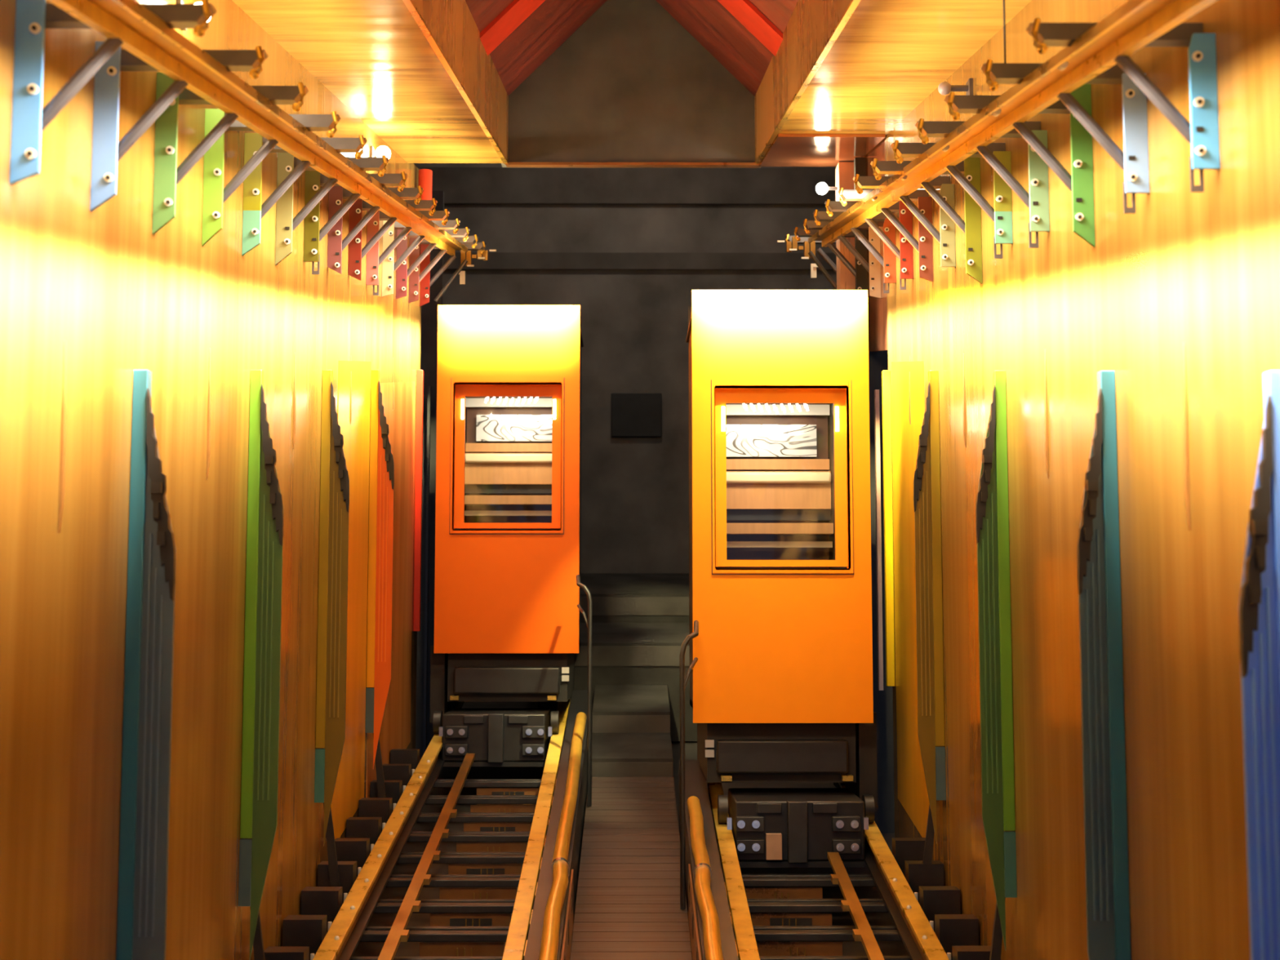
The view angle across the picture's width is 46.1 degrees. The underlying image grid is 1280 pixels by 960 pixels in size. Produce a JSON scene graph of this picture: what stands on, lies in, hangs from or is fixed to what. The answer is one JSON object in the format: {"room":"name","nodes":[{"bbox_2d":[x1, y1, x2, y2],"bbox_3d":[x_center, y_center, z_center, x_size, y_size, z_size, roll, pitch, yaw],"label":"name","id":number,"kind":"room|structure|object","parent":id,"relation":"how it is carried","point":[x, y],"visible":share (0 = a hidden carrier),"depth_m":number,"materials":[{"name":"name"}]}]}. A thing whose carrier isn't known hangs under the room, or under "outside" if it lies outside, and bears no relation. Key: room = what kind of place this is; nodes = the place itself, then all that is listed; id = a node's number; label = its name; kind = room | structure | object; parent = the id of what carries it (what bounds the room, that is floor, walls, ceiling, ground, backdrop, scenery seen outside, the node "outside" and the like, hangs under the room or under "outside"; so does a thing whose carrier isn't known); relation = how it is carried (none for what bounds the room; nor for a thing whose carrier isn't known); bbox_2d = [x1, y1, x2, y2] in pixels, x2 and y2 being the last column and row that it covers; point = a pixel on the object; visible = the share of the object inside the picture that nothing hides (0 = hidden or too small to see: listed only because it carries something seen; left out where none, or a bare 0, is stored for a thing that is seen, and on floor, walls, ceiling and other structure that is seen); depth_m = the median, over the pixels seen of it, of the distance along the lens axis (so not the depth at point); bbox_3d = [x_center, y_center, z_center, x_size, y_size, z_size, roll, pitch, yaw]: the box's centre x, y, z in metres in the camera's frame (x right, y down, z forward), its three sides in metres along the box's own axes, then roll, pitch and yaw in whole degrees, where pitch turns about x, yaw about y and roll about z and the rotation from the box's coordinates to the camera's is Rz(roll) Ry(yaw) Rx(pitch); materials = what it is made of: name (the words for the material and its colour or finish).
{"room":"railway station","nodes":[
{"label":"railway station","id":0,"kind":"room"},
{"bbox_2d":[0,0,421,959],"bbox_3d":[-1.955,0.392,6.936,0.081,7.464,12.721,0,-5,0],"label":"wall","id":1,"kind":"structure","parent":0,"point":[89,300],"depth_m":6.17,"materials":[{"name":"brown wood"}]},
{"bbox_2d":[9,0,217,184],"bbox_3d":[-1.624,-1.198,4.657,0.573,0.612,0.174,0,-5,0],"label":"wall bracket","id":2,"kind":"object","parent":1,"relation":"attached to","point":[29,119],"visible":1,"depth_m":4.60,"materials":[{"name":"metal"}]},
{"bbox_2d":[115,369,176,959],"bbox_3d":[-1.828,1.125,5.576,0.177,3.093,0.099,0,-5,0],"label":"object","id":3,"kind":"object","parent":1,"relation":"attached to","point":[142,899],"visible":1,"depth_m":5.59,"materials":[{"name":"paint"}]},
{"bbox_2d":[90,41,268,211],"bbox_3d":[-1.628,-1.243,5.337,0.573,0.622,0.174,0,-5,0],"label":"wall bracket","id":4,"kind":"object","parent":1,"relation":"attached to","point":[107,151],"visible":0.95,"depth_m":5.28,"materials":[{"name":"metal"}]},
{"bbox_2d":[152,72,308,234],"bbox_3d":[-1.632,-1.287,6.017,0.573,0.652,0.174,0,-5,0],"label":"wall bracket","id":5,"kind":"object","parent":1,"relation":"attached to","point":[167,175],"visible":0.87,"depth_m":5.96,"materials":[{"name":"metal"}]},
{"bbox_2d":[238,369,284,959],"bbox_3d":[-1.838,0.997,7.326,0.177,3.093,0.099,0,-5,0],"label":"wall post","id":6,"kind":"object","parent":1,"relation":"attached to","point":[265,508],"visible":1,"depth_m":7.32,"materials":[{"name":"paint"}]},
{"bbox_2d":[201,108,341,246],"bbox_3d":[-1.635,-1.337,6.697,0.573,0.632,0.174,0,-5,0],"label":"wall bracket","id":7,"kind":"object","parent":1,"relation":"attached to","point":[215,194],"visible":0.81,"depth_m":6.64,"materials":[{"name":"metal"}]},
{"bbox_2d":[241,133,367,255],"bbox_3d":[-1.639,-1.392,7.377,0.573,0.622,0.174,0,-5,0],"label":"wall bracket","id":8,"kind":"object","parent":1,"relation":"attached to","point":[253,210],"visible":0.81,"depth_m":7.32,"materials":[{"name":"metal"}]},
{"bbox_2d":[48,0,467,255],"bbox_3d":[-1.581,-1.623,7.758,0.150,1.876,11.236,0,-5,0],"label":"rail","id":9,"kind":"object","parent":8,"relation":"hanging from","point":[144,34],"visible":1,"depth_m":5.76,"materials":[{"name":"wood"}]},
{"bbox_2d":[314,369,349,885],"bbox_3d":[-1.848,0.871,9.056,0.177,3.093,0.099,0,-5,0],"label":"wall post","id":10,"kind":"object","parent":1,"relation":"attached to","point":[332,611],"visible":1,"depth_m":9.05,"materials":[{"name":"paint"}]},
{"bbox_2d":[275,152,389,265],"bbox_3d":[-1.643,-1.446,8.057,0.573,0.632,0.174,0,-5,0],"label":"wall bracket","id":11,"kind":"object","parent":1,"relation":"attached to","point":[286,224],"visible":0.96,"depth_m":8.00,"materials":[{"name":"metal"}]},
{"bbox_2d":[303,170,408,274],"bbox_3d":[-1.647,-1.490,8.737,0.573,0.625,0.174,0,-5,0],"label":"wall bracket","id":12,"kind":"object","parent":1,"relation":"attached to","point":[314,180],"visible":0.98,"depth_m":8.68,"materials":[{"name":"metal"}]},
{"bbox_2d":[231,0,508,164],"bbox_3d":[-1.535,-2.519,6.740,0.915,2.488,11.825,0,-5,0],"label":"ceiling","id":13,"kind":"structure","parent":1,"relation":"attached to","point":[420,74],"depth_m":9.00,"materials":[{"name":"brown wood"}]},
{"bbox_2d":[327,186,423,274],"bbox_3d":[-1.651,-1.561,9.419,0.573,0.582,0.174,0,-5,0],"label":"wall bracket","id":14,"kind":"object","parent":1,"relation":"attached to","point":[336,245],"visible":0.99,"depth_m":9.36,"materials":[{"name":"metal"}]},
{"bbox_2d":[365,369,394,797],"bbox_3d":[-1.858,0.745,10.776,0.177,3.093,0.099,0,-5,0],"label":"wall post","id":15,"kind":"object","parent":1,"relation":"attached to","point":[380,539],"visible":0.98,"depth_m":10.77,"materials":[{"name":"paint"}]},
{"bbox_2d":[347,198,437,280],"bbox_3d":[-1.655,-1.615,10.099,0.573,0.592,0.174,0,-5,0],"label":"wall bracket","id":16,"kind":"object","parent":1,"relation":"attached to","point":[356,253],"visible":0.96,"depth_m":10.04,"materials":[{"name":"metal"}]},
{"bbox_2d":[365,208,449,295],"bbox_3d":[-1.659,-1.629,10.776,0.573,0.645,0.174,0,-5,0],"label":"wall bracket","id":17,"kind":"object","parent":1,"relation":"attached to","point":[374,260],"visible":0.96,"depth_m":10.72,"materials":[{"name":"metal"}]},
{"bbox_2d":[413,369,423,631],"bbox_3d":[-1.931,0.172,13.116,0.056,2.280,0.050,0,-5,0],"label":"wall post","id":18,"kind":"object","parent":1,"relation":"attached to","point":[420,373],"visible":1,"depth_m":13.09,"materials":[{"name":"paint"}]},
{"bbox_2d":[382,218,460,297],"bbox_3d":[-1.663,-1.690,11.457,0.573,0.622,0.174,0,-5,0],"label":"wall bracket","id":19,"kind":"object","parent":1,"relation":"attached to","point":[388,268],"visible":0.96,"depth_m":11.40,"materials":[{"name":"metal"}]},
{"bbox_2d":[417,168,432,210],"bbox_3d":[-1.874,-2.523,13.126,0.120,0.355,0.118,0,-5,0],"label":"column","id":20,"kind":"structure","parent":1,"relation":"attached to","point":[424,175],"depth_m":13.08,"materials":[{"name":"metal"}]},
{"bbox_2d":[395,226,469,298],"bbox_3d":[-1.667,-1.752,12.138,0.573,0.617,0.174,0,-5,0],"label":"wall bracket","id":21,"kind":"object","parent":1,"relation":"attached to","point":[402,273],"visible":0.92,"depth_m":12.08,"materials":[{"name":"metal"}]},
{"bbox_2d":[408,234,478,303],"bbox_3d":[-1.671,-1.794,12.818,0.573,0.612,0.174,0,-5,0],"label":"wall bracket","id":22,"kind":"object","parent":1,"relation":"attached to","point":[415,278],"visible":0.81,"depth_m":12.76,"materials":[{"name":"metal"}]},
{"bbox_2d":[419,241,485,306],"bbox_3d":[-1.674,-1.844,13.498,0.573,0.612,0.174,0,-5,0],"label":"wall bracket","id":23,"kind":"object","parent":1,"relation":"attached to","point":[426,282],"visible":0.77,"depth_m":13.44,"materials":[{"name":"metal"}]},
{"bbox_2d":[434,248,496,302],"bbox_3d":[-1.569,-1.853,13.538,0.544,0.546,0.176,0,-5,0],"label":"clamp","id":24,"kind":"object","parent":23,"relation":"attached to","point":[466,257],"visible":0.98,"depth_m":13.55,"materials":[{"name":"gold metal"}]},
{"bbox_2d":[415,191,444,756],"bbox_3d":[-2.631,0.041,14.176,1.500,5.630,0.069,0,-5,0],"label":"wall","id":25,"kind":"structure","parent":0,"point":[428,337],"depth_m":14.15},
{"bbox_2d":[430,305,583,766],"bbox_3d":[-1.142,0.362,13.372,1.260,4.100,2.228,0,-5,0],"label":"car","id":26,"kind":"object","parent":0,"point":[507,593],"visible":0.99,"depth_m":12.61,"materials":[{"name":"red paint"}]},
{"bbox_2d":[465,443,551,452],"bbox_3d":[-1.115,-0.299,13.956,1.000,0.080,0.050,0,-5,0],"label":"shelf","id":27,"kind":"object","parent":26,"relation":"attached to","point":[469,447],"depth_m":13.93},
{"bbox_2d":[465,0,607,95],"bbox_3d":[-0.593,-3.372,6.817,1.110,3.035,11.820,0,-5,0],"label":"ceiling","id":28,"kind":"structure","parent":0,"point":[548,27],"depth_m":11.82,"materials":[{"name":"wood"}]},
{"bbox_2d":[480,0,545,55],"bbox_3d":[-0.582,-3.594,10.677,1.045,1.175,0.564,0,-5,0],"label":"rafter","id":29,"kind":"object","parent":28,"relation":"attached to","point":[517,11],"visible":1,"depth_m":10.61,"materials":[{"name":"red paint"}]},
{"bbox_2d":[413,163,836,573],"bbox_3d":[-0.103,-1.570,18.097,6.400,7.924,0.148,0,-5,0],"label":"wall","id":30,"kind":"structure","parent":0,"point":[635,490],"depth_m":18.07,"materials":[{"name":"concrete"}]},
{"bbox_2d":[417,167,835,204],"bbox_3d":[-0.102,-3.543,18.134,6.300,0.459,0.119,0,-5,0],"label":"beam","id":31,"kind":"structure","parent":30,"relation":"attached to","point":[460,185],"depth_m":18.07,"materials":[{"name":"metal"}]},
{"bbox_2d":[611,393,662,436],"bbox_3d":[-0.043,-0.775,17.919,0.600,0.528,0.069,0,-5,0],"label":"hatch","id":32,"kind":"object","parent":30,"relation":"attached to","point":[633,415],"visible":1,"depth_m":17.89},
{"bbox_2d":[443,252,836,270],"bbox_3d":[-0.102,-2.627,18.064,6.300,0.216,0.099,0,-5,0],"label":"trim","id":33,"kind":"structure","parent":30,"relation":"attached to","point":[496,260],"depth_m":18.01,"materials":[{"name":"concrete"}]},
{"bbox_2d":[501,0,760,168],"bbox_3d":[-0.072,-3.490,12.813,2.200,1.704,0.178,0,-5,0],"label":"wall","id":34,"kind":"structure","parent":0,"point":[631,87],"depth_m":12.74,"materials":[{"name":"paint"}]},
{"bbox_2d":[352,701,909,956],"bbox_3d":[-0.056,2.940,9.483,6.600,3.028,18.216,0,-5,0],"label":"floor","id":35,"kind":"structure","parent":0,"point":[849,948],"depth_m":10.83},
{"bbox_2d":[310,702,464,959],"bbox_3d":[-1.640,2.402,9.511,0.148,1.524,8.494,0,-5,0],"label":"rail","id":36,"kind":"object","parent":35,"relation":"on","point":[344,935],"visible":0.91,"depth_m":9.38,"materials":[{"name":"wood"}]},
{"bbox_2d":[377,753,475,959],"bbox_3d":[-1.313,2.443,8.615,0.105,1.109,6.712,0,-5,0],"label":"rail","id":37,"kind":"object","parent":35,"relation":"on","point":[397,933],"visible":1,"depth_m":9.21,"materials":[{"name":"gold metal"}]},
{"bbox_2d":[422,386,431,755],"bbox_3d":[-1.948,0.853,13.752,0.024,3.450,0.050,0,-5,0],"label":"bar","id":38,"kind":"object","parent":35,"relation":"on","point":[428,404],"visible":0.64,"depth_m":13.74,"materials":[{"name":"metal"}]},
{"bbox_2d":[502,698,570,959],"bbox_3d":[-0.646,2.403,9.517,0.180,1.524,8.494,0,-5,0],"label":"rail","id":39,"kind":"object","parent":35,"relation":"on","point":[515,946],"visible":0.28,"depth_m":9.44,"materials":[{"name":"wood"}]},
{"bbox_2d":[264,946,309,959],"bbox_3d":[-1.256,2.663,7.737,1.320,0.515,0.248,0,-5,0],"label":"sleeper","id":40,"kind":"object","parent":39,"relation":"attached to","point":[270,953],"visible":0.8,"depth_m":7.63,"materials":[{"name":"wood"}]},
{"bbox_2d":[282,915,502,959],"bbox_3d":[-1.258,2.630,8.187,1.320,0.515,0.248,0,-5,0],"label":"sleeper","id":41,"kind":"object","parent":39,"relation":"attached to","point":[298,931],"visible":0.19,"depth_m":8.08,"materials":[{"name":"wood"}]},
{"bbox_2d":[301,886,509,956],"bbox_3d":[-1.261,2.597,8.637,1.320,0.515,0.248,0,-5,0],"label":"sleeper","id":42,"kind":"object","parent":39,"relation":"attached to","point":[434,941],"visible":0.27,"depth_m":8.53,"materials":[{"name":"wood"}]},
{"bbox_2d":[317,861,515,926],"bbox_3d":[-1.264,2.564,9.087,1.320,0.515,0.248,0,-5,0],"label":"sleeper","id":43,"kind":"object","parent":39,"relation":"attached to","point":[443,912],"visible":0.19,"depth_m":8.98,"materials":[{"name":"wood"}]},
{"bbox_2d":[449,918,492,926],"bbox_3d":[-1.008,2.658,8.970,0.250,0.085,0.012,0,-5,0],"label":"vent","id":44,"kind":"object","parent":43,"relation":"attached to","point":[453,922],"depth_m":8.96,"materials":[{"name":"black metal"}]},
{"bbox_2d":[334,838,520,898],"bbox_3d":[-1.266,2.531,9.537,1.320,0.515,0.248,0,-5,0],"label":"sleeper","id":45,"kind":"object","parent":39,"relation":"attached to","point":[451,886],"visible":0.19,"depth_m":9.43,"materials":[{"name":"wood"}]},
{"bbox_2d":[346,817,525,874],"bbox_3d":[-1.269,2.499,9.987,1.320,0.515,0.248,0,-5,0],"label":"sleeper","id":46,"kind":"object","parent":39,"relation":"attached to","point":[460,863],"visible":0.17,"depth_m":9.88,"materials":[{"name":"wood"}]},
{"bbox_2d":[358,797,529,852],"bbox_3d":[-1.271,2.466,10.437,1.320,0.515,0.248,0,-5,0],"label":"sleeper","id":47,"kind":"object","parent":39,"relation":"attached to","point":[466,841],"visible":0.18,"depth_m":10.33,"materials":[{"name":"wood"}]},
{"bbox_2d":[369,780,533,831],"bbox_3d":[-1.274,2.433,10.887,1.320,0.515,0.248,0,-5,0],"label":"sleeper","id":48,"kind":"object","parent":39,"relation":"attached to","point":[393,788],"visible":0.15,"depth_m":10.78,"materials":[{"name":"wood"}]},
{"bbox_2d":[382,764,537,822],"bbox_3d":[-1.276,2.400,11.337,1.320,0.515,0.248,0,-5,0],"label":"sleeper","id":49,"kind":"object","parent":39,"relation":"attached to","point":[402,772],"visible":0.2,"depth_m":11.23,"materials":[{"name":"wood"}]},
{"bbox_2d":[390,748,541,804],"bbox_3d":[-1.279,2.367,11.787,1.320,0.515,0.248,0,-5,0],"label":"sleeper","id":50,"kind":"object","parent":39,"relation":"attached to","point":[397,756],"visible":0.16,"depth_m":11.68,"materials":[{"name":"wood"}]},
{"bbox_2d":[524,690,587,959],"bbox_3d":[-0.503,2.558,9.504,0.175,1.993,8.494,0,-5,0],"label":"support wall","id":51,"kind":"structure","parent":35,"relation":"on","point":[579,703],"depth_m":9.77,"materials":[{"name":"wood"}]},
{"bbox_2d":[538,711,586,959],"bbox_3d":[-0.464,2.223,9.136,0.112,1.166,6.726,0,-5,0],"label":"handrail","id":52,"kind":"object","parent":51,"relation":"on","point":[560,864],"visible":1,"depth_m":8.88,"materials":[{"name":"wood"}]},
{"bbox_2d":[537,573,697,777],"bbox_3d":[-0.086,1.865,14.837,1.800,2.004,4.764,0,-5,0],"label":"stair","id":53,"kind":"structure","parent":35,"relation":"on","point":[640,621],"depth_m":14.49,"materials":[{"name":"concrete"}]},
{"bbox_2d":[569,777,692,959],"bbox_3d":[-0.052,2.806,8.750,0.690,1.368,7.029,0,-5,0],"label":"walkway","id":54,"kind":"object","parent":35,"relation":"on","point":[628,902],"visible":0.89,"depth_m":9.90,"materials":[{"name":"brown wood"}]},
{"bbox_2d":[560,869,573,959],"bbox_3d":[-0.394,2.642,7.122,0.014,0.935,3.762,0,-5,0],"label":"plate","id":55,"kind":"object","parent":54,"relation":"attached to","point":[566,944],"visible":1,"depth_m":8.46,"materials":[{"name":"orange metal"}]},
{"bbox_2d":[576,574,591,805],"bbox_3d":[-0.475,1.620,11.767,0.104,1.768,0.528,1,-5,-13],"label":"hoop","id":56,"kind":"object","parent":54,"relation":"on","point":[588,621],"visible":1,"depth_m":11.53,"materials":[{"name":"black metal"}]},
{"bbox_2d":[679,620,698,909],"bbox_3d":[0.350,1.781,9.572,0.104,1.768,0.528,-1,-5,12],"label":"hoop","id":57,"kind":"object","parent":54,"relation":"on","point":[683,680],"visible":1,"depth_m":9.33,"materials":[{"name":"black metal"}]},
{"bbox_2d":[688,863,701,959],"bbox_3d":[0.309,2.639,7.176,0.014,0.950,3.861,0,-5,0],"label":"plate","id":58,"kind":"object","parent":54,"relation":"attached to","point":[695,942],"visible":1,"depth_m":8.48,"materials":[{"name":"orange metal"}]},
{"bbox_2d":[679,760,737,959],"bbox_3d":[0.399,2.649,8.274,0.175,1.600,6.049,0,-5,0],"label":"support wall","id":59,"kind":"structure","parent":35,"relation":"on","point":[695,784],"depth_m":9.22,"materials":[{"name":"wood"}]},
{"bbox_2d":[686,795,723,959],"bbox_3d":[0.363,2.313,7.905,0.112,0.773,4.280,0,-5,0],"label":"conduit pipe","id":60,"kind":"object","parent":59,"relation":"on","point":[703,873],"visible":1,"depth_m":8.36,"materials":[{"name":"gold metal"}]},
{"bbox_2d":[706,780,759,959],"bbox_3d":[0.541,2.494,8.288,0.180,1.132,6.049,0,-5,0],"label":"rail","id":61,"kind":"object","parent":35,"relation":"on","point":[746,945],"visible":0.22,"depth_m":8.79,"materials":[{"name":"gold metal"}]},
{"bbox_2d":[685,289,877,867],"bbox_3d":[0.979,0.544,10.914,1.260,4.100,2.228,0,-5,0],"label":"car","id":62,"kind":"object","parent":61,"relation":"on","point":[780,575],"visible":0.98,"depth_m":10.15,"materials":[{"name":"orange paint"}]},
{"bbox_2d":[726,458,829,470],"bbox_3d":[0.946,-0.118,11.498,1.000,0.080,0.050,0,-5,0],"label":"shelf","id":63,"kind":"object","parent":62,"relation":"attached to","point":[731,464],"depth_m":11.47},
{"bbox_2d":[742,837,925,898],"bbox_3d":[1.154,2.533,9.551,1.320,0.515,0.248,0,-5,0],"label":"sleeper","id":64,"kind":"object","parent":61,"relation":"attached to","point":[904,849],"visible":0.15,"depth_m":9.44,"materials":[{"name":"wood"}]},
{"bbox_2d":[746,860,943,925],"bbox_3d":[1.156,2.566,9.101,1.320,0.515,0.248,0,-5,0],"label":"sleeper","id":65,"kind":"object","parent":61,"relation":"attached to","point":[917,873],"visible":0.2,"depth_m":8.99,"materials":[{"name":"wood"}]},
{"bbox_2d":[752,885,960,955],"bbox_3d":[1.159,2.599,8.650,1.320,0.515,0.248,0,-5,0],"label":"sleeper","id":66,"kind":"object","parent":61,"relation":"attached to","point":[933,900],"visible":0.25,"depth_m":8.54,"materials":[{"name":"wood"}]},
{"bbox_2d":[759,914,978,959],"bbox_3d":[1.162,2.631,8.200,1.320,0.515,0.248,0,-5,0],"label":"sleeper","id":67,"kind":"object","parent":61,"relation":"attached to","point":[951,930],"visible":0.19,"depth_m":8.10,"materials":[{"name":"wood"}]},
{"bbox_2d":[951,945,991,959],"bbox_3d":[1.164,2.664,7.750,1.320,0.515,0.248,0,-5,0],"label":"sleeper","id":68,"kind":"object","parent":61,"relation":"attached to","point":[966,952],"visible":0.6,"depth_m":7.65,"materials":[{"name":"wood"}]},
{"bbox_2d":[835,161,855,289],"bbox_3d":[1.760,0.049,12.229,0.260,5.330,0.198,0,-5,0],"label":"column","id":69,"kind":"structure","parent":35,"relation":"on","point":[844,171],"depth_m":12.34,"materials":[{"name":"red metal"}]},
{"bbox_2d":[777,236,836,289],"bbox_3d":[1.421,-1.779,12.555,0.544,0.546,0.176,0,-5,0],"label":"clamp","id":70,"kind":"object","parent":69,"relation":"attached to","point":[809,250],"visible":0.92,"depth_m":12.57,"materials":[{"name":"gold metal"}]},
{"bbox_2d":[826,852,884,959],"bbox_3d":[1.219,2.535,7.394,0.105,0.716,4.267,0,-5,0],"label":"rail","id":71,"kind":"object","parent":35,"relation":"on","point":[863,933],"visible":1,"depth_m":8.57,"materials":[{"name":"wood"}]},
{"bbox_2d":[838,782,951,959],"bbox_3d":[1.535,2.494,8.294,0.148,1.132,6.049,0,-5,0],"label":"rail","id":72,"kind":"object","parent":35,"relation":"on","point":[917,935],"visible":0.82,"depth_m":8.70,"materials":[{"name":"wood"}]},
{"bbox_2d":[655,0,798,96],"bbox_3d":[0.517,-3.372,6.824,1.110,3.035,11.820,0,-5,0],"label":"ceiling","id":73,"kind":"structure","parent":0,"point":[721,33],"depth_m":11.84,"materials":[{"name":"wood"}]},
{"bbox_2d":[717,0,782,56],"bbox_3d":[0.463,-3.594,10.683,1.045,1.175,0.564,0,-5,0],"label":"rafter","id":74,"kind":"object","parent":73,"relation":"attached to","point":[744,11],"visible":1,"depth_m":10.62,"materials":[{"name":"red paint"}]},
{"bbox_2d":[853,157,894,833],"bbox_3d":[2.482,0.212,11.906,1.500,5.630,0.069,0,-5,0],"label":"wall","id":75,"kind":"structure","parent":0,"point":[884,818],"depth_m":11.79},
{"bbox_2d":[793,226,861,289],"bbox_3d":[1.529,-1.748,12.112,0.573,0.610,0.174,0,-5,0],"label":"wall bracket","id":76,"kind":"object","parent":75,"relation":"attached to","point":[800,233],"visible":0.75,"depth_m":12.09,"materials":[{"name":"metal"}]},
{"bbox_2d":[884,0,1279,959],"bbox_3d":[1.881,0.482,5.753,0.081,7.081,10.336,0,-5,0],"label":"wall","id":77,"kind":"structure","parent":0,"point":[1178,296],"depth_m":5.78,"materials":[{"name":"brown wood"}]},
{"bbox_2d":[802,218,880,298],"bbox_3d":[1.533,-1.682,11.455,0.573,0.632,0.174,0,-5,0],"label":"wall bracket","id":78,"kind":"object","parent":77,"relation":"attached to","point":[873,268],"visible":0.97,"depth_m":11.40,"materials":[{"name":"metal"}]},
{"bbox_2d":[813,209,896,293],"bbox_3d":[1.536,-1.638,10.800,0.573,0.625,0.174,0,-5,0],"label":"wall bracket","id":79,"kind":"object","parent":77,"relation":"attached to","point":[887,261],"visible":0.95,"depth_m":10.74,"materials":[{"name":"metal"}]},
{"bbox_2d":[824,199,913,289],"bbox_3d":[1.540,-1.589,10.145,0.573,0.642,0.174,0,-5,0],"label":"wall bracket","id":80,"kind":"object","parent":77,"relation":"attached to","point":[904,254],"visible":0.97,"depth_m":10.09,"materials":[{"name":"metal"}]},
{"bbox_2d":[863,137,888,351],"bbox_3d":[1.856,-1.800,11.714,0.075,1.795,1.148,0,-5,0],"label":"trim","id":81,"kind":"structure","parent":77,"relation":"attached to","point":[877,307],"depth_m":11.51,"materials":[{"name":"orange metal"}]},
{"bbox_2d":[874,389,883,690],"bbox_3d":[1.829,0.450,11.524,0.032,2.300,0.050,0,-5,0],"label":"bar","id":82,"kind":"object","parent":77,"relation":"attached to","point":[877,412],"visible":1,"depth_m":11.50,"materials":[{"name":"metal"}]},
{"bbox_2d":[837,187,933,282],"bbox_3d":[1.544,-1.543,9.490,0.573,0.622,0.174,0,-5,0],"label":"wall bracket","id":83,"kind":"object","parent":77,"relation":"attached to","point":[923,246],"visible":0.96,"depth_m":9.44,"materials":[{"name":"metal"}]},
{"bbox_2d":[881,370,894,686],"bbox_3d":[1.793,0.340,10.867,0.056,2.280,0.050,0,-5,0],"label":"wall post","id":84,"kind":"object","parent":77,"relation":"attached to","point":[886,375],"visible":1,"depth_m":10.84,"materials":[{"name":"paint"}]},
{"bbox_2d":[754,0,1031,166],"bbox_3d":[1.460,-2.518,6.758,0.915,2.488,11.825,0,-5,0],"label":"ceiling","id":85,"kind":"structure","parent":77,"relation":"attached to","point":[842,74],"depth_m":8.95,"materials":[{"name":"brown wood"}]},
{"bbox_2d":[853,173,955,266],"bbox_3d":[1.548,-1.520,8.838,0.573,0.572,0.174,0,-5,0],"label":"wall bracket","id":86,"kind":"object","parent":77,"relation":"attached to","point":[946,237],"visible":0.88,"depth_m":8.79,"materials":[{"name":"metal"}]},
{"bbox_2d":[870,157,982,284],"bbox_3d":[1.551,-1.407,8.177,0.573,0.720,0.174,0,-5,0],"label":"wall bracket","id":87,"kind":"object","parent":77,"relation":"attached to","point":[970,167],"visible":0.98,"depth_m":8.12,"materials":[{"name":"metal"}]},
{"bbox_2d":[913,370,946,863],"bbox_3d":[1.749,0.869,9.117,0.164,3.093,0.099,0,-5,0],"label":"wall post","id":88,"kind":"object","parent":77,"relation":"attached to","point":[926,479],"visible":1,"depth_m":9.11,"materials":[{"name":"paint"}]},
{"bbox_2d":[890,140,1013,258],"bbox_3d":[1.555,-1.401,7.526,0.573,0.620,0.174,0,-5,0],"label":"wall bracket","id":89,"kind":"object","parent":77,"relation":"attached to","point":[1002,214],"visible":0.84,"depth_m":7.47,"materials":[{"name":"metal"}]},
{"bbox_2d":[937,78,973,95],"bbox_3d":[1.746,-2.165,8.346,0.185,0.100,0.089,0,-5,0],"label":"wall lamp","id":90,"kind":"object","parent":77,"relation":"attached to","point":[944,88],"visible":0.98,"depth_m":8.33,"materials":[{"name":"grey metal"}]},
{"bbox_2d":[915,118,1049,248],"bbox_3d":[1.559,-1.353,6.870,0.573,0.620,0.174,0,-5,0],"label":"wall bracket","id":91,"kind":"object","parent":77,"relation":"attached to","point":[1037,198],"visible":0.81,"depth_m":6.82,"materials":[{"name":"metal"}]},
{"bbox_2d":[975,370,1017,959],"bbox_3d":[1.759,0.991,7.457,0.164,3.093,0.099,0,-5,0],"label":"wall post","id":92,"kind":"object","parent":77,"relation":"attached to","point":[992,509],"visible":1,"depth_m":7.45,"materials":[{"name":"paint"}]},
{"bbox_2d":[944,84,1094,246],"bbox_3d":[1.563,-1.283,6.214,0.573,0.680,0.174,0,-5,0],"label":"wall bracket","id":93,"kind":"object","parent":77,"relation":"attached to","point":[1080,182],"visible":0.8,"depth_m":6.16,"materials":[{"name":"metal"}]},
{"bbox_2d":[980,59,1149,213],"bbox_3d":[1.566,-1.268,5.561,0.573,0.600,0.174,0,-5,0],"label":"wall bracket","id":94,"kind":"object","parent":77,"relation":"attached to","point":[1134,161],"visible":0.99,"depth_m":5.51,"materials":[{"name":"metal"}]},
{"bbox_2d":[808,0,1217,247],"bbox_3d":[1.496,-1.585,7.276,0.150,1.717,10.246,0,-5,0],"label":"rail","id":95,"kind":"object","parent":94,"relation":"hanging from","point":[1135,24],"visible":1,"depth_m":5.70,"materials":[{"name":"wood"}]},
{"bbox_2d":[1076,370,1130,959],"bbox_3d":[1.768,1.116,5.747,0.164,3.093,0.099,0,-5,0],"label":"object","id":96,"kind":"object","parent":77,"relation":"attached to","point":[1098,546],"visible":1,"depth_m":5.76,"materials":[{"name":"paint"}]},
{"bbox_2d":[1026,17,1219,192],"bbox_3d":[1.570,-1.220,4.906,0.573,0.600,0.174,0,-5,0],"label":"wall bracket","id":97,"kind":"object","parent":77,"relation":"attached to","point":[1202,133],"visible":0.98,"depth_m":4.85,"materials":[{"name":"metal"}]},
{"bbox_2d":[1238,370,1279,959],"bbox_3d":[1.777,1.229,4.197,0.164,3.093,0.099,0,-5,0],"label":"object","id":98,"kind":"object","parent":77,"relation":"attached to","point":[1259,608],"visible":1,"depth_m":4.24,"materials":[{"name":"paint"}]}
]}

